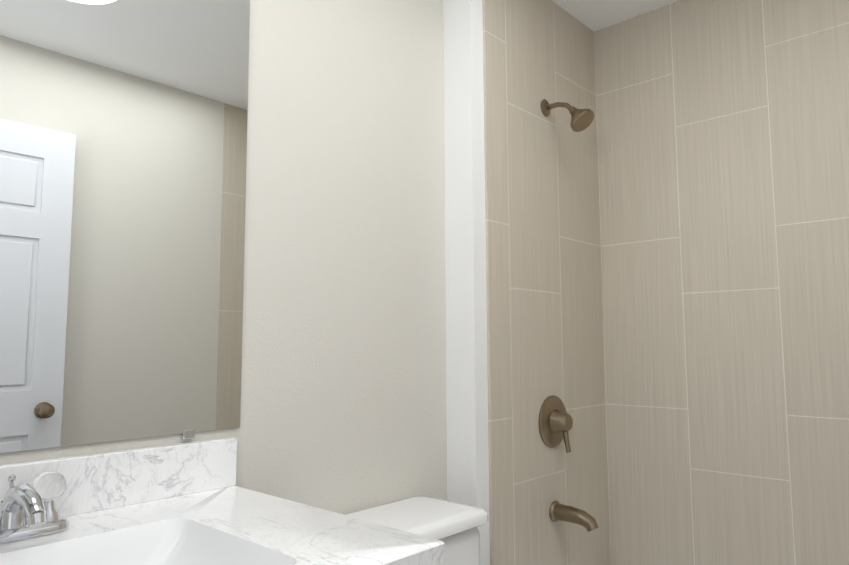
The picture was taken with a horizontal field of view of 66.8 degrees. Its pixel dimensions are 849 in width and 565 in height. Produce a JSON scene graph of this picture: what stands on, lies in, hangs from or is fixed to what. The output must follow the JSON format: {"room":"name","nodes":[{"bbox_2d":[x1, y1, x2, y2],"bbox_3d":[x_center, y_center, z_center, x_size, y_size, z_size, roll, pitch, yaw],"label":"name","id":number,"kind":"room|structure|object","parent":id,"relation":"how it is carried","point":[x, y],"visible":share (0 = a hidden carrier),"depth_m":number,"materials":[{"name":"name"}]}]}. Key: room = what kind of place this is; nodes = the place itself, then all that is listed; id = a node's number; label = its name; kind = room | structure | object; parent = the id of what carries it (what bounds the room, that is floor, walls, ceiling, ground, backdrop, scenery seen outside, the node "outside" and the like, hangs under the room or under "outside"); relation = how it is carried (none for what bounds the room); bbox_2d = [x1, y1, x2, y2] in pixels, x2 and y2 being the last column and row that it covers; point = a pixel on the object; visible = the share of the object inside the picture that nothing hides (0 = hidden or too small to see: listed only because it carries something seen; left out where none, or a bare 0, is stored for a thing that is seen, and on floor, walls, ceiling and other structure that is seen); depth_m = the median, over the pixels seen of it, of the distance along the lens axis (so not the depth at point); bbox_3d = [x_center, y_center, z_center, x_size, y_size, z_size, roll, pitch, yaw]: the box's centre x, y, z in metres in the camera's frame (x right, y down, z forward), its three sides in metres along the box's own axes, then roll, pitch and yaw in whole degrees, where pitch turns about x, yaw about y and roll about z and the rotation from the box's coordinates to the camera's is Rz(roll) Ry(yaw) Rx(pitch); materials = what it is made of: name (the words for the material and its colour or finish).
{"room":"bathroom","nodes":[
{"label":"bathroom","id":0,"kind":"room"},
{"bbox_2d":[0,0,446,513],"bbox_3d":[-0.587,0.109,1.321,0.100,2.440,1.820,-5,-8,42],"label":"wall","id":1,"kind":"structure","parent":0,"point":[343,409],"depth_m":1.67,"materials":[{"name":"paint"}]},
{"bbox_2d":[0,0,249,452],"bbox_3d":[-0.708,-0.204,1.138,0.008,1.012,0.886,-5,-8,42],"label":"mirror","id":2,"kind":"object","parent":1,"relation":"attached to","point":[123,138],"visible":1,"depth_m":1.25,"materials":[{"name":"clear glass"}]},
{"bbox_2d":[443,0,489,564],"bbox_3d":[0.366,0.199,2.274,0.210,2.440,0.880,-5,-8,42],"label":"wall","id":3,"kind":"structure","parent":0,"point":[466,381],"depth_m":1.94,"materials":[{"name":"white paint"}]},
{"bbox_2d":[482,0,610,564],"bbox_3d":[0.433,0.015,2.202,0.010,2.090,0.720,-5,-8,42],"label":"wall tile","id":4,"kind":"structure","parent":3,"relation":"attached to","point":[545,332],"depth_m":2.16,"materials":[{"name":"beige tile"}]},
{"bbox_2d":[539,395,572,452],"bbox_3d":[0.450,0.465,2.117,0.066,0.181,0.170,-5,-8,42],"label":"shower valve","id":5,"kind":"object","parent":4,"relation":"attached to","point":[555,422],"visible":1,"depth_m":2.10,"materials":[{"name":"brown metal"}]},
{"bbox_2d":[541,99,593,131],"bbox_3d":[0.487,-0.574,2.181,0.179,0.141,0.088,-5,-8,42],"label":"shower head","id":6,"kind":"object","parent":4,"relation":"attached to","point":[581,119],"visible":1,"depth_m":2.15},
{"bbox_2d":[549,501,598,531],"bbox_3d":[0.484,0.750,2.059,0.155,0.076,0.066,-5,-8,42],"label":"tub spout","id":7,"kind":"object","parent":4,"relation":"attached to","point":[570,514],"visible":1,"depth_m":2.05,"materials":[{"name":"brown metal"}]},
{"bbox_2d":[552,0,679,31],"bbox_3d":[0.355,-1.165,1.186,1.885,0.060,2.720,-5,-8,42],"label":"ceiling","id":8,"kind":"structure","parent":0,"point":[594,15],"depth_m":2.40,"materials":[{"name":"paint"}]},
{"bbox_3d":[0.365,1.323,0.941,1.885,0.060,2.720,-5,-8,42],"label":"floor","id":9,"kind":"structure","parent":0,"visible":0},
{"bbox_2d":[0,437,444,564],"bbox_3d":[-0.508,0.781,0.804,0.612,1.000,0.938,-5,-8,42],"label":"bathroom vanity","id":10,"kind":"object","parent":9,"relation":"on","point":[190,503],"visible":1,"depth_m":1.09,"materials":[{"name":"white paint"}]},
{"bbox_2d":[0,471,68,543],"bbox_3d":[-0.612,0.349,0.980,0.155,0.094,0.164,-5,-8,42],"label":"faucet","id":11,"kind":"object","parent":10,"relation":"on","point":[34,503],"visible":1,"depth_m":1.00,"materials":[{"name":"silver metal"}]},
{"bbox_2d":[343,496,487,564],"bbox_3d":[0.136,0.939,1.332,0.828,0.784,0.464,-5,-8,42],"label":"toilet","id":12,"kind":"object","parent":9,"relation":"on","point":[452,525],"visible":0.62,"depth_m":1.58,"materials":[{"name":"white ceramic"}]},
{"bbox_3d":[1.313,0.162,1.942,1.635,2.440,0.090,-5,-8,42],"label":"wall","id":13,"kind":"structure","parent":0,"visible":0},
{"bbox_2d":[594,0,848,564],"bbox_3d":[1.245,-0.012,1.953,1.545,2.090,0.010,-5,-8,42],"label":"wall tile","id":14,"kind":"structure","parent":13,"relation":"attached to","point":[723,144],"depth_m":2.16,"materials":[{"name":"beige tile"}]}
]}

